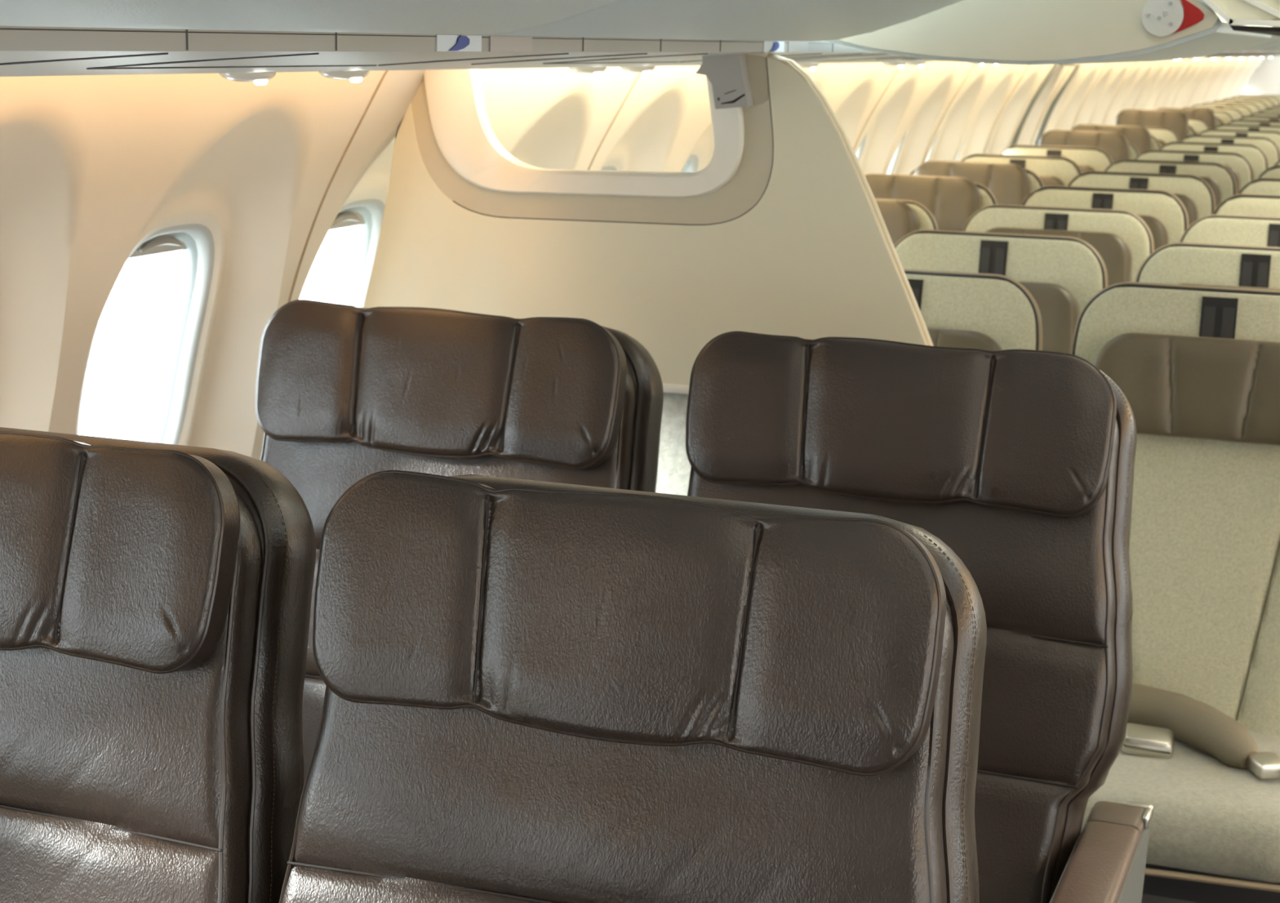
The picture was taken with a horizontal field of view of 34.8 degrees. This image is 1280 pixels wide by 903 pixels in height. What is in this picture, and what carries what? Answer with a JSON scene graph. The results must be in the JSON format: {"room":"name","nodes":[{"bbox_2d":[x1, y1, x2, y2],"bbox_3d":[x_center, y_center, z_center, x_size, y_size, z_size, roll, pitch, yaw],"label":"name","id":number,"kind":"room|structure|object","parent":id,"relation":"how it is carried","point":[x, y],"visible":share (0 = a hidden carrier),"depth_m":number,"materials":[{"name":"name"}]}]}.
{"room":"aircraft cabin","nodes":[
{"label":"aircraft cabin","id":0,"kind":"room"},
{"bbox_2d":[0,56,1265,460],"bbox_3d":[2.587,-1.457,11.142,0.443,1.680,19.494,5,12,20],"label":"wall","id":1,"kind":"structure","parent":0,"point":[94,168],"depth_m":3.05,"materials":[{"name":"beige plastic"}]},
{"bbox_2d":[128,232,197,443],"bbox_3d":[-0.727,-0.127,2.946,0.120,0.398,0.261,5,12,20],"label":"window","id":2,"kind":"structure","parent":1,"relation":"in","point":[163,243],"depth_m":3.04,"materials":[{"name":"grey"}]},
{"bbox_2d":[128,239,186,257],"bbox_3d":[-0.682,-0.299,2.895,0.017,0.040,0.200,5,12,20],"label":"blind","id":3,"kind":"object","parent":2,"relation":"attached to","point":[151,246],"depth_m":2.90,"materials":[{"name":"grey"}]},
{"bbox_2d":[288,70,388,302],"bbox_3d":[-0.439,0.095,3.173,0.381,1.682,0.004,5,12,20],"label":"trim","id":4,"kind":"structure","parent":1,"relation":"attached to","point":[386,71],"depth_m":3.08,"materials":[{"name":"beige"}]},
{"bbox_2d":[329,206,372,306],"bbox_3d":[-0.536,-0.224,3.443,0.120,0.398,0.261,5,12,20],"label":"window","id":5,"kind":"structure","parent":1,"relation":"in","point":[357,215],"depth_m":3.50,"materials":[{"name":"grey"}]},
{"bbox_2d":[329,211,364,230],"bbox_3d":[-0.493,-0.393,3.393,0.019,0.046,0.207,5,12,20],"label":"blind","id":6,"kind":"object","parent":5,"relation":"attached to","point":[344,219],"depth_m":3.41,"materials":[{"name":"grey"}]},
{"bbox_2d":[587,72,640,170],"bbox_3d":[-0.057,-0.099,4.168,0.381,1.682,0.004,5,12,20],"label":"trim","id":7,"kind":"structure","parent":1,"relation":"attached to","point":[638,75],"depth_m":4.06,"materials":[{"name":"beige"}]},
{"bbox_2d":[680,161,688,172],"bbox_3d":[0.037,-0.515,4.935,0.120,0.398,0.261,5,12,20],"label":"window","id":8,"kind":"structure","parent":1,"relation":"in","point":[685,168],"depth_m":4.96,"materials":[{"name":"grey"}]},
{"bbox_2d":[853,67,899,149],"bbox_3d":[0.708,-0.486,6.157,0.381,1.682,0.004,5,12,20],"label":"trim","id":9,"kind":"structure","parent":1,"relation":"attached to","point":[899,68],"depth_m":6.06,"materials":[{"name":"beige"}]},
{"bbox_2d":[922,64,974,163],"bbox_3d":[1.090,-0.680,7.152,0.381,1.682,0.004,5,12,20],"label":"trim","id":10,"kind":"structure","parent":1,"relation":"attached to","point":[974,64],"depth_m":7.07,"materials":[{"name":"beige"}]},
{"bbox_2d":[982,65,1029,153],"bbox_3d":[1.472,-0.873,8.146,0.381,1.682,0.004,5,12,20],"label":"trim","id":11,"kind":"structure","parent":1,"relation":"attached to","point":[1028,65],"depth_m":8.07,"materials":[{"name":"beige"}]},
{"bbox_2d":[1010,63,1081,146],"bbox_3d":[1.756,-1.180,8.975,0.304,1.129,0.644,5,12,20],"label":"door","id":12,"kind":"structure","parent":1,"relation":"in","point":[1054,103],"depth_m":8.69,"materials":[{"name":"grey"}]},
{"bbox_2d":[1030,66,1071,145],"bbox_3d":[1.854,-1.067,9.141,0.381,1.682,0.004,5,12,20],"label":"trim","id":13,"kind":"structure","parent":1,"relation":"attached to","point":[1071,66],"depth_m":9.06,"materials":[{"name":"beige"}]},
{"bbox_2d":[1071,63,1107,128],"bbox_3d":[2.236,-1.261,10.136,0.381,1.682,0.004,5,12,20],"label":"trim","id":14,"kind":"structure","parent":1,"relation":"attached to","point":[1107,64],"depth_m":10.05,"materials":[{"name":"beige"}]},
{"bbox_2d":[1102,62,1137,124],"bbox_3d":[2.618,-1.454,11.130,0.381,1.682,0.004,5,12,20],"label":"trim","id":15,"kind":"structure","parent":1,"relation":"attached to","point":[1136,62],"depth_m":11.05,"materials":[{"name":"beige"}]},
{"bbox_2d":[1133,60,1161,108],"bbox_3d":[3.001,-1.648,12.125,0.381,1.682,0.004,5,12,20],"label":"trim","id":16,"kind":"structure","parent":1,"relation":"attached to","point":[1161,60],"depth_m":12.03,"materials":[{"name":"beige"}]},
{"bbox_3d":[4.123,-2.774,13.005,0.925,0.440,1.143,5,12,20],"label":"bin","id":17,"kind":"object","parent":1,"relation":"attached to","visible":0},
{"bbox_2d":[1204,50,1277,59],"bbox_3d":[3.718,-2.493,12.715,0.426,0.111,1.050,5,12,20],"label":"panel","id":18,"kind":"object","parent":17,"relation":"attached to","point":[1267,51],"visible":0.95,"depth_m":12.84,"materials":[{"name":"grey"}]},
{"bbox_2d":[1220,50,1279,58],"bbox_3d":[4.088,-2.680,13.679,0.426,0.111,1.050,5,12,20],"label":"panel","id":19,"kind":"object","parent":17,"relation":"attached to","point":[1278,51],"visible":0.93,"depth_m":13.85,"materials":[{"name":"grey"}]},
{"bbox_2d":[1141,893,1200,902],"bbox_3d":[3.780,-0.298,9.813,3.460,0.060,23.200,5,12,20],"label":"floor","id":20,"kind":"structure","parent":0,"point":[1146,898],"depth_m":3.79,"materials":[{"name":"grey carpet"}]},
{"bbox_2d":[0,426,315,902],"bbox_3d":[-0.698,0.612,1.715,0.600,1.196,0.839,5,12,20],"label":"seat","id":21,"kind":"object","parent":20,"relation":"on","point":[156,597],"visible":1,"depth_m":1.79,"materials":[{"name":"brown leather"}]},
{"bbox_2d":[254,299,663,784],"bbox_3d":[-0.367,0.444,2.575,0.600,1.196,0.839,5,12,20],"label":"seat","id":22,"kind":"object","parent":20,"relation":"on","point":[345,394],"visible":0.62,"depth_m":2.68,"materials":[{"name":"brown leather"}]},
{"bbox_2d":[279,470,986,902],"bbox_3d":[-0.133,0.664,1.508,0.694,1.196,0.839,5,12,20],"label":"seat","id":23,"kind":"object","parent":20,"relation":"on","point":[536,691],"visible":1,"depth_m":1.61,"materials":[{"name":"brown leather"}]},
{"bbox_2d":[363,53,933,495],"bbox_3d":[-0.007,0.140,3.170,1.140,1.550,0.073,5,12,20],"label":"wall","id":24,"kind":"structure","parent":20,"relation":"on","point":[784,231],"depth_m":3.07,"materials":[{"name":"beige plastic"}]},
{"bbox_2d":[875,198,938,245],"bbox_3d":[0.403,-0.019,4.990,0.515,1.176,0.612,5,12,20],"label":"seat","id":25,"kind":"object","parent":20,"relation":"on","point":[901,218],"visible":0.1,"depth_m":4.99,"materials":[{"name":"beige"}]},
{"bbox_2d":[685,331,1153,902],"bbox_3d":[0.198,0.497,2.369,0.694,1.196,0.839,5,12,20],"label":"seat","id":26,"kind":"object","parent":20,"relation":"on","point":[1021,462],"visible":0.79,"depth_m":2.44,"materials":[{"name":"brown leather"}]},
{"bbox_2d":[864,173,997,231],"bbox_3d":[0.676,-0.163,5.700,0.515,1.187,0.608,5,12,20],"label":"seat","id":27,"kind":"object","parent":20,"relation":"on","point":[952,202],"visible":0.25,"depth_m":5.73,"materials":[{"name":"beige"}]},
{"bbox_2d":[903,268,1042,351],"bbox_3d":[0.342,0.305,3.394,0.515,1.171,0.612,5,12,20],"label":"seat","id":28,"kind":"object","parent":20,"relation":"on","point":[990,312],"visible":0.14,"depth_m":3.44,"materials":[{"name":"beige fabric"}]},
{"bbox_2d":[909,160,1044,205],"bbox_3d":[0.949,-0.301,6.410,0.515,1.187,0.608,5,12,20],"label":"seat","id":29,"kind":"object","parent":20,"relation":"on","point":[1011,184],"visible":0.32,"depth_m":6.44,"materials":[{"name":"beige"}]},
{"bbox_2d":[893,229,1107,354],"bbox_3d":[0.615,0.167,4.104,0.515,1.171,0.612,5,12,20],"label":"seat","id":30,"kind":"object","parent":20,"relation":"on","point":[1061,273],"visible":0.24,"depth_m":4.17,"materials":[{"name":"beige fabric"}]},
{"bbox_2d":[960,153,1081,186],"bbox_3d":[1.222,-0.431,7.122,0.515,1.171,0.608,5,12,20],"label":"seat","id":31,"kind":"object","parent":20,"relation":"on","point":[1052,171],"visible":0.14,"depth_m":7.18,"materials":[{"name":"beige"}]},
{"bbox_2d":[1000,144,1112,173],"bbox_3d":[1.494,-0.570,7.832,0.515,1.171,0.608,5,12,20],"label":"seat","id":32,"kind":"object","parent":20,"relation":"on","point":[1086,158],"visible":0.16,"depth_m":7.90,"materials":[{"name":"beige"}]},
{"bbox_2d":[962,204,1154,286],"bbox_3d":[0.888,0.029,4.814,0.515,1.171,0.612,5,12,20],"label":"seat","id":33,"kind":"object","parent":20,"relation":"on","point":[1122,238],"visible":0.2,"depth_m":4.87,"materials":[{"name":"beige"}]},
{"bbox_2d":[1035,129,1138,162],"bbox_3d":[1.768,-0.725,8.538,0.515,1.205,0.608,5,12,20],"label":"seat","id":34,"kind":"object","parent":20,"relation":"on","point":[1115,144],"visible":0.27,"depth_m":8.57,"materials":[{"name":"beige"}]},
{"bbox_2d":[1021,185,1188,250],"bbox_3d":[1.161,-0.110,5.524,0.515,1.171,0.608,5,12,20],"label":"seat","id":35,"kind":"object","parent":20,"relation":"on","point":[1166,218],"visible":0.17,"depth_m":5.59,"materials":[{"name":"beige"}]},
{"bbox_2d":[1071,124,1160,154],"bbox_3d":[2.040,-0.863,9.248,0.515,1.205,0.608,5,12,20],"label":"seat","id":36,"kind":"object","parent":20,"relation":"on","point":[1139,136],"visible":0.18,"depth_m":9.27,"materials":[{"name":"beige"}]},
{"bbox_2d":[1067,170,1215,226],"bbox_3d":[1.434,-0.248,6.234,0.515,1.171,0.608,5,12,20],"label":"seat","id":37,"kind":"object","parent":20,"relation":"on","point":[1197,196],"visible":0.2,"depth_m":6.30,"materials":[{"name":"beige"}]},
{"bbox_2d":[1114,109,1195,141],"bbox_3d":[2.586,-1.154,10.665,0.515,1.234,0.608,5,12,20],"label":"seat","id":38,"kind":"object","parent":20,"relation":"on","point":[1176,121],"visible":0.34,"depth_m":10.70,"materials":[{"name":"beige"}]},
{"bbox_2d":[1142,126,1179,146],"bbox_3d":[2.313,-0.984,9.961,0.515,1.171,0.608,5,12,20],"label":"seat","id":39,"kind":"object","parent":20,"relation":"on","point":[1164,135],"visible":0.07,"depth_m":10.00,"materials":[{"name":"beige"}]},
{"bbox_2d":[1103,159,1236,208],"bbox_3d":[1.706,-0.386,6.944,0.515,1.171,0.608,5,12,20],"label":"seat","id":40,"kind":"object","parent":20,"relation":"on","point":[1221,180],"visible":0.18,"depth_m":7.01,"materials":[{"name":"beige"}]},
{"bbox_2d":[1071,281,1279,902],"bbox_3d":[0.827,0.350,3.216,0.515,1.171,0.612,5,12,20],"label":"seat","id":41,"kind":"object","parent":20,"relation":"on","point":[1197,368],"visible":0.73,"depth_m":3.29,"materials":[{"name":"beige fabric"}]},
{"bbox_2d":[1121,722,1173,758],"bbox_3d":[0.726,0.440,3.205,0.234,0.040,0.079,9,14,33],"label":"belt buckle","id":42,"kind":"object","parent":41,"relation":"on","point":[1140,740],"visible":0.7,"depth_m":3.14,"materials":[{"name":"silver metal"}]},
{"bbox_2d":[1081,731,1279,882],"bbox_3d":[0.818,0.519,3.170,0.456,0.107,0.455,5,12,20],"label":"seat cushion","id":43,"kind":"object","parent":41,"relation":"on","point":[1211,815],"depth_m":2.96,"materials":[{"name":"grey fabric"}]},
{"bbox_2d":[1127,684,1279,778],"bbox_3d":[0.861,0.428,3.197,0.118,0.073,0.425,-9,15,-40],"label":"belt","id":44,"kind":"object","parent":41,"relation":"on","point":[1195,723],"visible":0.83,"depth_m":3.15,"materials":[{"name":"taupe fabric webbing"},{"name":"metal"}]},
{"bbox_2d":[1155,107,1222,128],"bbox_3d":[3.131,-1.416,12.088,0.515,1.205,0.608,5,12,20],"label":"seat","id":45,"kind":"object","parent":20,"relation":"on","point":[1207,116],"visible":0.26,"depth_m":12.11,"materials":[{"name":"beige"}]},
{"bbox_2d":[1134,149,1253,194],"bbox_3d":[1.979,-0.524,7.654,0.515,1.171,0.608,5,12,20],"label":"seat","id":46,"kind":"object","parent":20,"relation":"on","point":[1237,164],"visible":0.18,"depth_m":7.72,"materials":[{"name":"beige"}]},
{"bbox_2d":[1187,118,1209,134],"bbox_3d":[2.858,-1.261,11.381,0.515,1.171,0.608,5,12,20],"label":"seat","id":47,"kind":"object","parent":20,"relation":"on","point":[1198,125],"visible":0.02,"depth_m":11.42,"materials":[{"name":"beige"}]},
{"bbox_2d":[1134,242,1279,290],"bbox_3d":[1.100,0.212,3.926,0.515,1.171,0.612,5,12,20],"label":"seat","id":48,"kind":"object","parent":20,"relation":"on","point":[1207,264],"visible":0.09,"depth_m":4.05,"materials":[{"name":"beige fabric"}]},
{"bbox_2d":[1181,106,1243,119],"bbox_3d":[3.676,-1.675,13.511,0.515,1.171,0.608,5,12,20],"label":"seat","id":49,"kind":"object","parent":20,"relation":"on","point":[1236,114],"visible":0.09,"depth_m":13.56,"materials":[{"name":"beige"}]},
{"bbox_2d":[1158,142,1268,179],"bbox_3d":[2.252,-0.663,8.364,0.515,1.171,0.608,5,12,20],"label":"seat","id":50,"kind":"object","parent":20,"relation":"on","point":[1258,159],"visible":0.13,"depth_m":8.43,"materials":[{"name":"beige"}]},
{"bbox_2d":[1191,104,1252,116],"bbox_3d":[3.949,-1.814,14.221,0.515,1.171,0.608,5,12,20],"label":"seat","id":51,"kind":"object","parent":20,"relation":"on","point":[1246,111],"visible":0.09,"depth_m":14.29,"materials":[{"name":"beige"}]},
{"bbox_2d":[1212,111,1233,124],"bbox_3d":[3.404,-1.537,12.801,0.515,1.171,0.608,5,12,20],"label":"seat","id":52,"kind":"object","parent":20,"relation":"on","point":[1224,117],"visible":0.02,"depth_m":12.84,"materials":[{"name":"beige"}]},
{"bbox_2d":[1179,214,1279,247],"bbox_3d":[1.372,0.074,4.636,0.515,1.171,0.612,5,12,20],"label":"seat","id":53,"kind":"object","parent":20,"relation":"on","point":[1228,229],"visible":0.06,"depth_m":4.77,"materials":[{"name":"beige"}]},
{"bbox_2d":[1179,134,1279,168],"bbox_3d":[2.525,-0.801,9.074,0.515,1.171,0.608,5,12,20],"label":"seat","id":54,"kind":"object","parent":20,"relation":"on","point":[1268,147],"visible":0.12,"depth_m":9.14,"materials":[{"name":"beige"}]},
{"bbox_2d":[1202,102,1260,113],"bbox_3d":[4.222,-1.952,14.931,0.515,1.171,0.608,5,12,20],"label":"seat","id":55,"kind":"object","parent":20,"relation":"on","point":[1254,108],"visible":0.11,"depth_m":15.00,"materials":[{"name":"beige"}]},
{"bbox_2d":[1198,128,1279,150],"bbox_3d":[2.797,-0.939,9.784,0.515,1.171,0.608,5,12,20],"label":"seat","id":56,"kind":"object","parent":20,"relation":"on","point":[1274,136],"visible":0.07,"depth_m":9.87,"materials":[{"name":"beige"}]},
{"bbox_2d":[1213,99,1267,111],"bbox_3d":[4.495,-2.090,15.641,0.515,1.171,0.608,5,12,20],"label":"seat","id":57,"kind":"object","parent":20,"relation":"on","point":[1260,104],"visible":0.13,"depth_m":15.71,"materials":[{"name":"beige"}]},
{"bbox_2d":[1212,193,1279,217],"bbox_3d":[1.645,-0.065,5.347,0.515,1.171,0.608,5,12,20],"label":"seat","id":58,"kind":"object","parent":20,"relation":"on","point":[1242,204],"visible":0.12,"depth_m":5.49,"materials":[{"name":"beige"}]},
{"bbox_2d":[1213,124,1279,132],"bbox_3d":[3.070,-1.077,10.494,0.515,1.171,0.608,5,12,20],"label":"seat","id":59,"kind":"object","parent":20,"relation":"on","point":[1224,126],"visible":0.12,"depth_m":10.60,"materials":[{"name":"beige"}]},
{"bbox_2d":[1222,97,1275,108],"bbox_3d":[4.767,-2.228,16.351,0.515,1.171,0.608,5,12,20],"label":"seat","id":60,"kind":"object","parent":20,"relation":"on","point":[1268,103],"visible":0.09,"depth_m":16.42,"materials":[{"name":"beige"}]},
{"bbox_2d":[1226,120,1279,125],"bbox_3d":[3.343,-1.216,11.204,0.515,1.171,0.608,5,12,20],"label":"seat","id":61,"kind":"object","parent":20,"relation":"on","point":[1233,122],"visible":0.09,"depth_m":11.32,"materials":[{"name":"beige"}]},
{"bbox_2d":[1230,96,1279,106],"bbox_3d":[5.040,-2.367,17.061,0.515,1.171,0.608,5,12,20],"label":"seat","id":62,"kind":"object","parent":20,"relation":"on","point":[1273,100],"visible":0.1,"depth_m":17.13,"materials":[{"name":"beige"}]},
{"bbox_2d":[1237,177,1279,195],"bbox_3d":[1.918,-0.203,6.057,0.515,1.171,0.608,5,12,20],"label":"seat","id":63,"kind":"object","parent":20,"relation":"on","point":[1270,186],"visible":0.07,"depth_m":6.20,"materials":[{"name":"beige"}]},
{"bbox_2d":[1237,94,1279,101],"bbox_3d":[5.313,-2.505,17.771,0.515,1.171,0.608,5,12,20],"label":"seat","id":64,"kind":"object","parent":20,"relation":"on","point":[1277,97],"visible":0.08,"depth_m":17.86,"materials":[{"name":"beige"}]},
{"bbox_2d":[1238,115,1279,120],"bbox_3d":[3.615,-1.354,11.914,0.515,1.171,0.608,5,12,20],"label":"seat","id":65,"kind":"object","parent":20,"relation":"on","point":[1246,117],"visible":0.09,"depth_m":12.04,"materials":[{"name":"beige"}]},
{"bbox_2d":[1249,112,1279,116],"bbox_3d":[3.888,-1.492,12.624,0.515,1.171,0.608,5,12,20],"label":"seat","id":66,"kind":"object","parent":20,"relation":"on","point":[1267,114],"visible":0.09,"depth_m":12.75,"materials":[{"name":"beige"}]},
{"bbox_2d":[1257,164,1279,178],"bbox_3d":[2.191,-0.341,6.767,0.515,1.171,0.608,5,12,20],"label":"seat","id":67,"kind":"object","parent":20,"relation":"on","point":[1273,171],"visible":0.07,"depth_m":6.92,"materials":[{"name":"beige"}]},
{"bbox_2d":[1258,109,1279,112],"bbox_3d":[4.161,-1.631,13.334,0.515,1.171,0.608,5,12,20],"label":"seat","id":68,"kind":"object","parent":20,"relation":"on","point":[1264,110],"visible":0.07,"depth_m":13.47,"materials":[{"name":"beige"}]},
{"bbox_2d":[1267,106,1279,109],"bbox_3d":[4.434,-1.769,14.044,0.515,1.171,0.608,5,12,20],"label":"seat","id":69,"kind":"object","parent":20,"relation":"on","point":[1274,107],"visible":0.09,"depth_m":14.19,"materials":[{"name":"beige"}]},
{"bbox_2d":[1241,55,1279,95],"bbox_3d":[7.553,-3.356,19.343,4.100,2.300,0.060,5,12,20],"label":"wall","id":70,"kind":"structure","parent":0,"point":[1265,79],"depth_m":19.83,"materials":[{"name":"grey"}]},
{"label":"outside","id":71,"kind":"structure","parent":0,"visible":0},
{"bbox_2d":[78,225,360,441],"bbox_3d":[5.203,2.022,14.727,320.000,0.100,270.000,5,12,20],"label":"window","id":72,"kind":"structure","parent":71,"point":[128,362],"depth_m":32.80,"materials":[{"name":"white glass"}]},
{"bbox_3d":[3.819,-2.352,9.398,1.117,0.130,23.200,5,12,20],"label":"ceiling","id":73,"kind":"structure","parent":0,"visible":0},
{"bbox_2d":[0,0,619,35],"bbox_3d":[-0.359,-0.501,1.336,0.925,0.440,1.133,5,12,20],"label":"bin","id":74,"kind":"object","parent":73,"relation":"attached to","point":[453,17],"visible":1,"depth_m":1.47,"materials":[{"name":"white plastic"}]},
{"bbox_2d":[0,26,185,62],"bbox_3d":[-0.728,-0.239,1.142,0.426,0.111,1.050,5,12,20],"label":"panel","id":75,"kind":"object","parent":74,"relation":"attached to","point":[17,43],"visible":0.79,"depth_m":1.46,"materials":[{"name":"grey plastic"}]},
{"bbox_2d":[475,0,962,41],"bbox_3d":[0.043,-0.705,2.383,0.925,0.440,1.133,5,12,20],"label":"bin","id":76,"kind":"object","parent":73,"relation":"attached to","point":[786,20],"visible":0.76,"depth_m":2.28,"materials":[{"name":"white plastic"}]},
{"bbox_2d":[0,29,660,84],"bbox_3d":[-0.357,-0.427,2.107,0.426,0.111,1.050,5,12,20],"label":"panel","id":77,"kind":"object","parent":76,"relation":"attached to","point":[237,55],"visible":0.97,"depth_m":1.97,"materials":[{"name":"grey plastic"}]},
{"bbox_2d":[219,71,275,81],"bbox_3d":[-0.456,-0.435,2.371,0.060,0.011,0.078,5,12,20],"label":"light","id":78,"kind":"object","parent":77,"relation":"attached to","point":[233,76],"depth_m":2.35,"materials":[{"name":"white"}]},
{"bbox_2d":[253,80,267,84],"bbox_3d":[-0.440,-0.429,2.369,0.009,0.009,0.016,5,12,20],"label":"lamp","id":79,"kind":"object","parent":77,"relation":"on","point":[256,82],"depth_m":2.36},
{"bbox_2d":[318,70,369,79],"bbox_3d":[-0.374,-0.476,2.583,0.060,0.011,0.078,5,12,20],"label":"light","id":80,"kind":"object","parent":77,"relation":"attached to","point":[334,74],"depth_m":2.56,"materials":[{"name":"white"}]},
{"bbox_2d":[350,78,362,82],"bbox_3d":[-0.359,-0.471,2.580,0.009,0.009,0.016,5,12,20],"label":"lamp","id":81,"kind":"object","parent":77,"relation":"on","point":[353,80],"depth_m":2.57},
{"bbox_2d":[488,35,532,51],"bbox_3d":[-0.134,-0.420,2.107,0.005,0.016,0.105,5,12,20],"label":"grille","id":82,"kind":"object","parent":77,"relation":"attached to","point":[496,43],"depth_m":2.10,"materials":[{"name":"grey"}]},
{"bbox_2d":[373,39,871,75],"bbox_3d":[0.013,-0.615,3.071,0.426,0.111,1.050,5,12,20],"label":"panel","id":83,"kind":"object","parent":76,"relation":"attached to","point":[672,51],"visible":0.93,"depth_m":2.91,"materials":[{"name":"grey plastic"}]},
{"bbox_2d":[568,66,606,73],"bbox_3d":[-0.085,-0.622,3.336,0.060,0.011,0.078,5,12,20],"label":"light","id":84,"kind":"object","parent":83,"relation":"attached to","point":[576,69],"depth_m":3.31,"materials":[{"name":"white"}]},
{"bbox_2d":[593,72,601,75],"bbox_3d":[-0.069,-0.617,3.333,0.009,0.009,0.016,5,12,20],"label":"lamp","id":85,"kind":"object","parent":83,"relation":"on","point":[594,73],"depth_m":3.33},
{"bbox_2d":[620,66,655,72],"bbox_3d":[-0.004,-0.664,3.547,0.060,0.011,0.078,5,12,20],"label":"light","id":86,"kind":"object","parent":83,"relation":"attached to","point":[628,68],"depth_m":3.52,"materials":[{"name":"white"}]},
{"bbox_2d":[786,41,808,52],"bbox_3d":[0.236,-0.608,3.071,0.005,0.016,0.105,5,12,20],"label":"grille","id":87,"kind":"object","parent":83,"relation":"attached to","point":[792,46],"depth_m":3.07,"materials":[{"name":"grey"}]},
{"bbox_2d":[823,0,1279,65],"bbox_3d":[0.808,-0.872,3.373,0.770,0.456,1.122,5,12,20],"label":"bin","id":88,"kind":"object","parent":73,"relation":"attached to","point":[1002,32],"visible":0.99,"depth_m":2.92,"materials":[{"name":"white plastic"}]},
{"bbox_2d":[1233,35,1279,49],"bbox_3d":[2.500,-1.951,8.780,0.925,0.440,1.143,5,12,20],"label":"bin","id":89,"kind":"object","parent":73,"relation":"attached to","point":[1273,37],"visible":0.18,"depth_m":9.03,"materials":[{"name":"white"}]},
{"bbox_2d":[1253,44,1279,50],"bbox_3d":[3.312,-2.362,10.893,0.925,0.440,1.143,5,12,20],"label":"bin","id":90,"kind":"object","parent":73,"relation":"attached to","point":[1276,47],"visible":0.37,"depth_m":10.73,"materials":[{"name":"white"}]},
{"bbox_2d":[1173,49,1253,60],"bbox_3d":[2.977,-2.117,10.786,0.426,0.111,1.050,5,12,20],"label":"panel","id":91,"kind":"object","parent":90,"relation":"attached to","point":[1238,51],"visible":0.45,"depth_m":10.74,"materials":[{"name":"grey"}]},
{"bbox_3d":[2.906,-2.157,9.836,0.925,0.440,1.143,5,12,20],"label":"bin","id":92,"kind":"object","parent":73,"relation":"attached to","visible":0},
{"bbox_2d":[1214,49,1236,54],"bbox_3d":[2.606,-1.929,9.822,0.426,0.111,1.050,5,12,20],"label":"panel","id":93,"kind":"object","parent":92,"relation":"attached to","point":[1231,51],"visible":0.12,"depth_m":9.96,"materials":[{"name":"grey"}]},
{"bbox_3d":[3.717,-2.568,11.949,0.925,0.440,1.143,5,12,20],"label":"bin","id":94,"kind":"object","parent":73,"relation":"attached to","visible":0},
{"bbox_2d":[1187,50,1266,59],"bbox_3d":[3.347,-2.305,11.750,0.426,0.111,1.050,5,12,20],"label":"panel","id":95,"kind":"object","parent":94,"relation":"attached to","point":[1253,51],"visible":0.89,"depth_m":11.89,"materials":[{"name":"grey"}]},
{"bbox_3d":[0.877,-1.128,4.555,0.925,0.440,1.143,5,12,20],"label":"bin","id":96,"kind":"object","parent":73,"relation":"attached to","visible":0},
{"bbox_2d":[659,52,907,70],"bbox_3d":[0.383,-0.802,4.035,0.426,0.111,1.050,5,12,20],"label":"panel","id":97,"kind":"object","parent":96,"relation":"attached to","point":[805,62],"visible":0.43,"depth_m":4.03,"materials":[{"name":"grey"}]},
{"bbox_2d":[797,63,819,68],"bbox_3d":[0.367,-0.851,4.511,0.060,0.011,0.078,5,12,20],"label":"light","id":98,"kind":"object","parent":97,"relation":"attached to","point":[803,65],"depth_m":4.48,"materials":[{"name":"white"}]},
{"bbox_2d":[819,57,937,67],"bbox_3d":[0.754,-0.990,5.000,0.426,0.111,1.050,5,12,20],"label":"panel","id":99,"kind":"object","parent":96,"relation":"attached to","point":[912,61],"visible":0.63,"depth_m":5.11,"materials":[{"name":"grey"}]},
{"bbox_2d":[883,62,906,66],"bbox_3d":[0.656,-0.998,5.264,0.060,0.011,0.078,5,12,20],"label":"light","id":100,"kind":"object","parent":99,"relation":"attached to","point":[889,64],"depth_m":5.24,"materials":[{"name":"white"}]},
{"bbox_2d":[905,62,926,66],"bbox_3d":[0.737,-1.039,5.476,0.060,0.011,0.078,5,12,20],"label":"light","id":101,"kind":"object","parent":99,"relation":"attached to","point":[913,64],"depth_m":5.45,"materials":[{"name":"white"}]},
{"bbox_3d":[1.283,-1.334,5.611,0.925,0.440,1.143,5,12,20],"label":"bin","id":102,"kind":"object","parent":73,"relation":"attached to","visible":0},
{"bbox_2d":[924,60,998,65],"bbox_3d":[1.124,-1.178,5.964,0.426,0.111,1.050,5,12,20],"label":"panel","id":103,"kind":"object","parent":102,"relation":"attached to","point":[980,64],"visible":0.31,"depth_m":6.20,"materials":[{"name":"grey"}]},
{"bbox_2d":[967,62,982,64],"bbox_3d":[1.026,-1.186,6.229,0.060,0.011,0.078,5,12,20],"label":"light","id":104,"kind":"object","parent":103,"relation":"attached to","point":[967,62],"depth_m":6.21,"materials":[{"name":"white"}]},
{"bbox_3d":[4.529,-2.979,14.061,0.925,0.440,1.143,5,12,20],"label":"bin","id":105,"kind":"object","parent":73,"relation":"attached to","visible":0},
{"bbox_2d":[1231,53,1279,58],"bbox_3d":[4.459,-2.868,14.643,0.426,0.111,1.050,5,12,20],"label":"panel","id":106,"kind":"object","parent":105,"relation":"attached to","point":[1239,57],"visible":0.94,"depth_m":14.87,"materials":[{"name":"grey"}]},
{"bbox_3d":[4.935,-3.185,15.117,0.925,0.440,1.143,5,12,20],"label":"bin","id":107,"kind":"object","parent":73,"relation":"attached to","visible":0},
{"bbox_2d":[1244,54,1276,58],"bbox_3d":[4.829,-3.056,15.608,0.426,0.111,1.050,5,12,20],"label":"panel","id":108,"kind":"object","parent":107,"relation":"attached to","point":[1253,56],"visible":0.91,"depth_m":15.85,"materials":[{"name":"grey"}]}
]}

